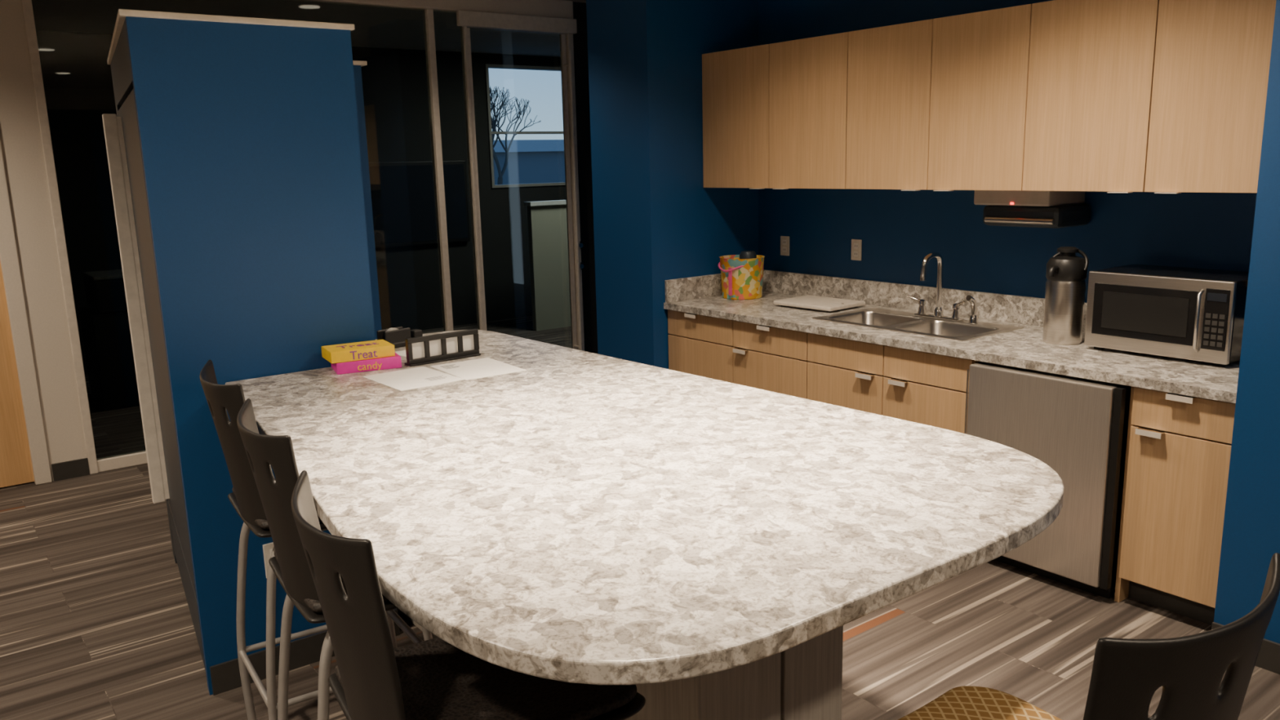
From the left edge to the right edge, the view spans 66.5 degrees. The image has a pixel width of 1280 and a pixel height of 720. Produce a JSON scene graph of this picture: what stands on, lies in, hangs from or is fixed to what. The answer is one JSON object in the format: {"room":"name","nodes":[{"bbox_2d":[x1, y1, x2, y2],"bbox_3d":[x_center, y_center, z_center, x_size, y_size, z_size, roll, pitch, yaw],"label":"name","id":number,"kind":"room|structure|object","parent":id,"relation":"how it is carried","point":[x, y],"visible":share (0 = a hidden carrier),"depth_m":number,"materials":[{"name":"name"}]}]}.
{"room":"office break room","nodes":[
{"label":"office break room","id":0,"kind":"room"},
{"bbox_2d":[0,0,87,480],"bbox_3d":[-3.332,-0.730,5.351,0.190,2.850,0.120,-10,14,-36],"label":"wall","id":1,"kind":"structure","parent":0,"point":[20,139],"depth_m":5.32,"materials":[{"name":"white paint"}]},
{"bbox_2d":[0,140,52,484],"bbox_3d":[-3.424,-0.352,5.337,0.080,2.120,0.140,-10,14,-36],"label":"door frame","id":2,"kind":"structure","parent":1,"relation":"attached to","point":[9,260],"depth_m":5.33,"materials":[{"name":"white paint"}]},
{"bbox_2d":[51,457,89,481],"bbox_3d":[-3.254,0.626,5.578,0.180,0.100,0.012,-10,14,-36],"label":"baseboard","id":3,"kind":"structure","parent":1,"relation":"attached to","point":[76,468],"depth_m":5.57,"materials":[{"name":"plastic"}]},
{"bbox_2d":[96,449,147,472],"bbox_3d":[-2.167,0.440,6.433,2.610,0.070,0.060,-10,14,-36],"label":"sill","id":4,"kind":"structure","parent":1,"relation":"attached to","point":[123,460],"depth_m":5.74,"materials":[{"name":"white paint"}]},
{"bbox_2d":[105,0,445,458],"bbox_3d":[-2.302,-0.875,6.085,2.265,2.650,0.010,-10,14,-36],"label":"pane","id":5,"kind":"object","parent":4,"relation":"on","point":[306,0],"visible":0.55,"depth_m":6.64,"materials":[{"name":"clear glass"}]},
{"bbox_2d":[453,11,479,328],"bbox_3d":[-1.276,-1.056,6.847,0.225,2.650,0.010,-10,14,-36],"label":"pane","id":6,"kind":"object","parent":4,"relation":"on","point":[453,11],"visible":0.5,"depth_m":6.88,"materials":[{"name":"clear glass"}]},
{"bbox_3d":[-0.811,0.177,7.429,0.805,0.080,0.024,-10,14,-36],"label":"rail","id":7,"kind":"object","parent":4,"relation":"on","visible":0},
{"bbox_2d":[469,27,577,349],"bbox_3d":[-0.832,-1.059,7.184,0.780,2.600,0.024,-10,14,-36],"label":"door frame","id":8,"kind":"structure","parent":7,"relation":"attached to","point":[469,28],"depth_m":7.35,"materials":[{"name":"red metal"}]},
{"bbox_2d":[466,27,486,330],"bbox_3d":[-1.152,-1.002,6.946,0.025,2.600,0.024,-10,14,-36],"label":"stile","id":9,"kind":"object","parent":8,"relation":"attached to","point":[468,28],"visible":0.64,"depth_m":6.88,"materials":[{"name":"metal"}]},
{"bbox_2d":[568,49,582,351],"bbox_3d":[-0.482,-1.127,7.323,0.030,2.300,0.032,-10,14,-36],"label":"stile","id":10,"kind":"object","parent":8,"relation":"attached to","point":[570,51],"visible":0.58,"depth_m":7.29,"materials":[{"name":"metal"}]},
{"bbox_2d":[287,0,573,18],"bbox_3d":[-1.897,-2.313,6.133,3.460,0.130,0.120,-10,14,-36],"label":"header","id":11,"kind":"object","parent":1,"relation":"attached to","point":[548,8],"visible":0.78,"depth_m":6.66,"materials":[{"name":"grey aluminium"}]},
{"bbox_2d":[35,30,565,374],"bbox_3d":[-4.474,-1.343,8.495,9.300,2.850,0.100,-10,14,-36],"label":"wall","id":12,"kind":"structure","parent":0,"point":[76,72],"depth_m":9.91,"materials":[{"name":"paint"}]},
{"bbox_2d":[368,160,470,248],"bbox_3d":[-2.356,-1.599,9.987,1.300,0.850,0.063,-10,14,-36],"label":"wall monitor","id":13,"kind":"object","parent":12,"relation":"attached to","point":[402,193],"visible":0.56,"depth_m":9.98,"materials":[{"name":"black plastic"}]},
{"bbox_2d":[484,66,494,185],"bbox_3d":[-1.636,-2.502,10.471,0.030,1.230,0.120,-10,14,-36],"label":"frame","id":14,"kind":"object","parent":12,"relation":"attached to","point":[486,72],"visible":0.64,"depth_m":10.42,"materials":[{"name":"grey metal"}]},
{"bbox_2d":[484,63,560,71],"bbox_3d":[-1.234,-3.192,10.655,1.080,0.030,0.120,-10,14,-36],"label":"window","id":15,"kind":"structure","parent":12,"relation":"in","point":[489,65],"depth_m":10.58,"materials":[{"name":"grey metal"}]},
{"bbox_2d":[491,131,563,133],"bbox_3d":[-1.217,-2.514,10.793,1.020,0.025,0.120,-10,14,-36],"label":"rail","id":16,"kind":"object","parent":12,"relation":"attached to","point":[493,132],"visible":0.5,"depth_m":10.71,"materials":[{"name":"grey metal"}]},
{"bbox_2d":[491,182,565,187],"bbox_3d":[-1.203,-1.958,10.907,1.080,0.030,0.120,-10,14,-36],"label":"frame","id":17,"kind":"object","parent":12,"relation":"on","point":[556,183],"visible":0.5,"depth_m":10.81,"materials":[{"name":"grey metal"}]},
{"bbox_2d":[31,0,586,57],"bbox_3d":[-0.411,-1.926,3.482,10.200,0.100,12.700,-10,14,-36],"label":"ceiling","id":18,"kind":"structure","parent":0,"point":[374,27],"depth_m":7.60,"materials":[{"name":"paint"}]},
{"bbox_2d":[573,1,598,354],"bbox_3d":[0.618,-1.427,8.286,2.830,2.850,0.120,-10,14,-36],"label":"wall","id":19,"kind":"structure","parent":0,"point":[580,39],"depth_m":7.41,"materials":[{"name":"paint"}]},
{"bbox_2d":[456,9,577,34],"bbox_3d":[-0.848,-2.366,6.835,0.950,0.100,0.040,-10,14,-36],"label":"rail","id":20,"kind":"object","parent":19,"relation":"attached to","point":[464,18],"visible":1,"depth_m":6.80,"materials":[{"name":"metal"}]},
{"bbox_2d":[0,315,1279,719],"bbox_3d":[-0.339,0.963,4.072,10.200,0.100,12.700,-10,14,-36],"label":"floor","id":21,"kind":"structure","parent":0,"point":[96,622],"depth_m":3.60,"materials":[{"name":"wood"}]},
{"bbox_2d":[21,0,98,474],"bbox_3d":[-3.216,-0.677,5.406,0.045,2.720,0.070,-10,14,-36],"label":"door frame","id":22,"kind":"structure","parent":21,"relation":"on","point":[27,5],"depth_m":5.37,"materials":[{"name":"metal"}]},
{"bbox_2d":[102,88,205,670],"bbox_3d":[-1.631,0.010,3.722,0.539,1.930,1.185,-10,14,-36],"label":"wall","id":23,"kind":"structure","parent":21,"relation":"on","point":[122,135],"depth_m":3.77,"materials":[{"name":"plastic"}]},
{"bbox_2d":[106,8,399,695],"bbox_3d":[-1.431,-0.129,3.902,1.170,2.160,1.445,-10,14,-36],"label":"wall","id":24,"kind":"structure","parent":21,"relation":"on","point":[252,132],"depth_m":3.12,"materials":[{"name":"blue paint"}]},
{"bbox_2d":[262,542,274,577],"bbox_3d":[-1.230,0.672,3.296,0.076,0.120,0.009,-10,14,-36],"label":"wall outlet","id":25,"kind":"object","parent":24,"relation":"attached to","point":[267,548],"visible":0.22,"depth_m":3.28,"materials":[{"name":"beige plastic"}]},
{"bbox_2d":[200,360,432,719],"bbox_3d":[-0.909,0.582,2.805,0.532,1.184,0.427,-9,14,-32],"label":"bar stool","id":26,"kind":"object","parent":21,"relation":"on","point":[245,498],"visible":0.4,"depth_m":2.58,"materials":[{"name":"black plastic"},{"name":"grey metal"}]},
{"bbox_2d":[236,398,397,719],"bbox_3d":[-0.611,0.672,2.324,0.532,1.184,0.427,-9,14,-31],"label":"bar stool","id":27,"kind":"object","parent":21,"relation":"on","point":[289,563],"visible":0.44,"depth_m":2.07,"materials":[{"name":"black plastic"}]},
{"bbox_2d":[422,8,453,331],"bbox_3d":[-1.380,-1.002,6.771,0.045,2.720,0.070,-10,14,-36],"label":"mullion","id":28,"kind":"object","parent":21,"relation":"on","point":[428,24],"visible":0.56,"depth_m":6.68,"materials":[{"name":"metal"}]},
{"bbox_2d":[291,470,645,719],"bbox_3d":[-0.294,0.778,1.770,0.532,1.184,0.427,-8,13,-30],"label":"bar stool","id":29,"kind":"object","parent":21,"relation":"on","point":[433,678],"visible":0.77,"depth_m":1.63,"materials":[{"name":"black plastic"}]},
{"bbox_2d":[460,26,484,330],"bbox_3d":[-1.177,-1.039,6.927,0.022,2.720,0.060,-10,14,-36],"label":"thin mullion","id":30,"kind":"object","parent":21,"relation":"on","point":[464,52],"visible":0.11,"depth_m":6.86,"materials":[{"name":"metal"}]},
{"bbox_2d":[524,200,570,331],"bbox_3d":[-0.420,-1.072,10.495,1.770,1.320,0.130,-10,14,-36],"label":"panel","id":31,"kind":"object","parent":21,"relation":"on","point":[547,224],"depth_m":10.07,"materials":[{"name":"fabric"}]},
{"bbox_2d":[563,33,584,351],"bbox_3d":[-0.498,-1.157,7.426,0.045,2.720,0.070,-10,14,-36],"label":"mullion","id":32,"kind":"object","parent":21,"relation":"on","point":[569,37],"visible":0.19,"depth_m":7.36,"materials":[{"name":"metal"}]},
{"bbox_2d":[574,240,582,248],"bbox_3d":[-0.460,-0.875,7.438,0.060,0.060,0.040,-10,14,-36],"label":"lock","id":33,"kind":"object","parent":32,"relation":"attached to","point":[580,243],"visible":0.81,"depth_m":7.42,"materials":[{"name":"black metal"}]},
{"bbox_2d":[579,262,583,270],"bbox_3d":[-0.456,-0.718,7.470,0.060,0.060,0.040,-10,14,-36],"label":"lock","id":34,"kind":"object","parent":32,"relation":"attached to","point":[581,264],"visible":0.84,"depth_m":7.46,"materials":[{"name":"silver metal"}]},
{"bbox_2d":[225,329,1063,719],"bbox_3d":[-0.343,0.648,2.765,1.422,1.040,2.748,-10,14,-36],"label":"kitchen island","id":35,"kind":"object","parent":21,"relation":"on","point":[708,547],"visible":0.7,"depth_m":1.90,"materials":[{"name":"stone"}]},
{"bbox_2d":[330,352,401,374],"bbox_3d":[-0.922,0.008,3.283,0.210,0.040,0.137,-7,13,-25],"label":"box","id":36,"kind":"object","parent":35,"relation":"on","point":[394,362],"visible":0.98,"depth_m":3.22,"materials":[{"name":"pink cardboard"}]},
{"bbox_2d":[321,339,395,363],"bbox_3d":[-0.945,-0.030,3.271,0.210,0.039,0.137,-8,13,-29],"label":"box","id":37,"kind":"object","parent":36,"relation":"on","point":[364,350],"visible":1,"depth_m":3.23,"materials":[{"name":"yellow cardboard"}]},
{"bbox_2d":[376,326,422,348],"bbox_3d":[-0.907,-0.087,3.655,0.060,0.072,0.200,8,15,40],"label":"tape dispenser","id":38,"kind":"object","parent":35,"relation":"on","point":[396,336],"visible":0.58,"depth_m":3.63,"materials":[{"name":"black plastic"}]},
{"bbox_2d":[395,350,406,356],"bbox_3d":[-0.755,-0.029,3.532,0.220,0.001,0.220,9,16,42],"label":"paper sheet","id":39,"kind":"object","parent":35,"relation":"on","point":[402,353],"visible":0.07,"depth_m":3.52,"materials":[{"name":"white paper"}]},
{"bbox_2d":[362,366,464,391],"bbox_3d":[-0.722,0.057,3.102,0.216,0.001,0.280,-11,15,-38],"label":"paper sheet","id":40,"kind":"object","parent":35,"relation":"on","point":[422,376],"visible":1,"depth_m":3.09,"materials":[{"name":"white paper"}]},
{"bbox_2d":[404,328,480,366],"bbox_3d":[-0.682,-0.046,3.370,0.270,0.092,0.050,-11,15,-38],"label":"card holder","id":41,"kind":"object","parent":35,"relation":"on","point":[421,350],"visible":1,"depth_m":3.36,"materials":[{"name":"black plastic"}]},
{"bbox_2d":[430,357,526,380],"bbox_3d":[-0.537,0.027,3.227,0.216,0.001,0.280,-9,14,-34],"label":"paper sheet","id":42,"kind":"object","parent":35,"relation":"on","point":[486,366],"visible":1,"depth_m":3.22,"materials":[{"name":"white paper"}]},
{"bbox_2d":[667,309,1235,625],"bbox_3d":[1.382,0.293,4.756,0.766,0.856,3.083,-10,14,-36],"label":"base cabinet","id":43,"kind":"object","parent":21,"relation":"on","point":[1178,452],"visible":0.55,"depth_m":3.67,"materials":[{"name":"brown wood"}]},
{"bbox_2d":[663,269,1239,403],"bbox_3d":[1.373,-0.208,4.656,0.759,0.166,3.083,-10,14,-36],"label":"countertop","id":44,"kind":"structure","parent":43,"relation":"on","point":[1025,348],"depth_m":4.61,"materials":[{"name":"stone"}]},
{"bbox_2d":[718,250,764,299],"bbox_3d":[0.597,-0.503,5.755,0.281,0.270,0.268,-10,14,-36],"label":"bucket","id":45,"kind":"object","parent":44,"relation":"on","point":[741,274],"visible":1,"depth_m":5.66,"materials":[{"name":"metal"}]},
{"bbox_2d":[739,250,756,258],"bbox_3d":[0.637,-0.520,5.758,0.100,0.240,0.100,-10,14,-36],"label":"jar","id":46,"kind":"object","parent":45,"relation":"on","point":[745,254],"depth_m":5.70,"materials":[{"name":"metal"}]},
{"bbox_2d":[773,294,865,312],"bbox_3d":[0.980,-0.309,5.347,0.300,0.034,0.400,-11,15,-39],"label":"cutting board","id":47,"kind":"object","parent":44,"relation":"on","point":[828,304],"visible":1,"depth_m":5.28,"materials":[{"name":"plastic"}]},
{"bbox_2d":[812,307,1023,341],"bbox_3d":[1.332,-0.095,4.764,0.474,0.182,0.884,-10,14,-36],"label":"sink","id":48,"kind":"object","parent":44,"relation":"in","point":[873,317],"visible":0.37,"depth_m":4.76,"materials":[{"name":"metal"}]},
{"bbox_2d":[906,252,978,323],"bbox_3d":[1.446,-0.358,4.757,0.173,0.331,0.391,-10,14,-36],"label":"kitchen faucet","id":49,"kind":"object","parent":44,"relation":"on","point":[938,311],"visible":1,"depth_m":4.78,"materials":[{"name":"silver metal"}]},
{"bbox_2d":[1042,246,1088,345],"bbox_3d":[1.795,-0.275,4.150,0.188,0.407,0.169,-1,12,1],"label":"thermos","id":50,"kind":"object","parent":44,"relation":"on","point":[1066,273],"visible":1,"depth_m":4.10,"materials":[{"name":"metal"}]},
{"bbox_2d":[1084,263,1248,366],"bbox_3d":[2.131,-0.188,3.889,0.396,0.323,0.550,-10,14,-36],"label":"microwave oven","id":51,"kind":"object","parent":44,"relation":"on","point":[1189,313],"visible":0.98,"depth_m":3.76,"materials":[{"name":"metal"}]},
{"bbox_2d":[964,361,1131,599],"bbox_3d":[1.832,0.426,4.077,0.692,0.845,0.639,-10,14,-36],"label":"fridge","id":52,"kind":"object","parent":21,"relation":"on","point":[1077,427],"visible":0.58,"depth_m":3.75,"materials":[{"name":"silver metal"}]},
{"bbox_2d":[897,552,1279,719],"bbox_3d":[0.561,0.822,1.447,0.427,1.184,0.532,-9,14,-32],"label":"bar stool","id":53,"kind":"object","parent":21,"relation":"on","point":[1126,673],"visible":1,"depth_m":1.10,"materials":[{"name":"black plastic"}]},
{"bbox_2d":[586,0,758,368],"bbox_3d":[0.261,-0.950,5.994,0.940,2.850,0.570,-10,14,-36],"label":"wall column","id":54,"kind":"structure","parent":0,"point":[655,220],"depth_m":5.63,"materials":[{"name":"blue paint"}]},
{"bbox_2d":[758,0,1257,302],"bbox_3d":[1.703,-0.745,4.813,0.100,2.850,3.085,-10,14,-36],"label":"wall","id":55,"kind":"structure","parent":0,"point":[896,228],"depth_m":4.92,"materials":[{"name":"blue paint"}]},
{"bbox_2d":[780,235,789,255],"bbox_3d":[0.870,-0.685,5.856,0.008,0.116,0.072,-10,14,-36],"label":"wall outlet","id":56,"kind":"object","parent":55,"relation":"attached to","point":[784,240],"visible":1,"depth_m":5.85,"materials":[{"name":"beige plastic"}]},
{"bbox_2d":[782,247,786,252],"bbox_3d":[0.868,-0.663,5.859,0.002,0.030,0.034,-10,14,-36],"label":"socket","id":57,"kind":"object","parent":56,"relation":"attached to","point":[784,249],"depth_m":5.86,"materials":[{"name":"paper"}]},
{"bbox_2d":[782,240,786,244],"bbox_3d":[0.867,-0.706,5.850,0.002,0.030,0.034,-10,14,-36],"label":"socket","id":58,"kind":"object","parent":56,"relation":"attached to","point":[784,242],"depth_m":5.85,"materials":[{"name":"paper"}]},
{"bbox_2d":[851,239,862,260],"bbox_3d":[1.203,-0.612,5.425,0.008,0.116,0.072,-10,14,-36],"label":"wall outlet","id":59,"kind":"object","parent":55,"relation":"attached to","point":[856,244],"visible":1,"depth_m":5.42,"materials":[{"name":"beige plastic"}]},
{"bbox_2d":[853,251,858,256],"bbox_3d":[1.201,-0.590,5.428,0.002,0.030,0.034,-10,14,-36],"label":"socket","id":60,"kind":"object","parent":59,"relation":"attached to","point":[855,253],"depth_m":5.43,"materials":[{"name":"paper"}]},
{"bbox_2d":[853,243,858,248],"bbox_3d":[1.200,-0.633,5.419,0.002,0.030,0.034,-10,14,-36],"label":"socket","id":61,"kind":"object","parent":59,"relation":"attached to","point":[855,245],"depth_m":5.42,"materials":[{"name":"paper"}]},
{"bbox_2d":[702,0,1275,193],"bbox_3d":[1.464,-1.179,4.547,0.469,0.752,3.081,-10,14,-36],"label":"upper cabinet","id":62,"kind":"object","parent":55,"relation":"attached to","point":[1126,96],"visible":1,"depth_m":4.08,"materials":[{"name":"brown wood"}]},
{"bbox_2d":[973,190,1091,228],"bbox_3d":[1.767,-0.692,4.396,0.304,0.170,0.410,-10,14,-36],"label":"under-cabinet appliance","id":63,"kind":"object","parent":62,"relation":"attached to","point":[1033,209],"visible":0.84,"depth_m":4.28,"materials":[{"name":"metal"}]},
{"bbox_2d":[1213,0,1279,644],"bbox_3d":[3.611,-0.153,1.683,0.930,2.850,4.295,-10,14,-36],"label":"wall","id":64,"kind":"structure","parent":0,"point":[1251,536],"depth_m":3.15,"materials":[{"name":"blue paint"}]},
{"bbox_2d":[1211,622,1279,674],"bbox_3d":[3.270,1.260,1.680,0.012,0.100,4.295,-10,14,-36],"label":"baseboard","id":65,"kind":"structure","parent":64,"relation":"attached to","point":[1268,656],"depth_m":3.21,"materials":[{"name":"plastic"}]},
{"label":"outside","id":66,"kind":"structure","parent":0,"visible":0},
{"bbox_3d":[-9.076,-1.465,37.264,90.000,0.200,50.300,-10,14,-36],"label":"ground","id":67,"kind":"structure","parent":66,"visible":0},
{"bbox_2d":[489,85,541,184],"bbox_3d":[-2.744,-1.804,19.730,2.110,7.175,1.090,-10,14,-36],"label":"bare tree","id":68,"kind":"object","parent":67,"relation":"on","point":[494,125],"visible":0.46,"depth_m":19.10,"materials":[{"name":"black plant"}]},
{"bbox_2d":[493,139,565,184],"bbox_3d":[-9.249,-4.768,36.711,50.400,6.500,10.400,-10,14,-36],"label":"neighbouring building","id":69,"kind":"structure","parent":67,"relation":"on","point":[530,161],"depth_m":34.09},
{"bbox_3d":[-5.211,-0.397,3.955,2.500,2.850,0.120,-10,14,-36],"label":"wall","id":70,"kind":"structure","parent":0,"visible":0},
{"bbox_2d":[0,262,34,487],"bbox_3d":[-3.797,-0.256,5.065,0.860,2.040,0.040,-10,14,-36],"label":"leaf","id":71,"kind":"object","parent":70,"relation":"attached to","point":[15,463],"visible":1,"depth_m":5.39,"materials":[{"name":"brown wood"}]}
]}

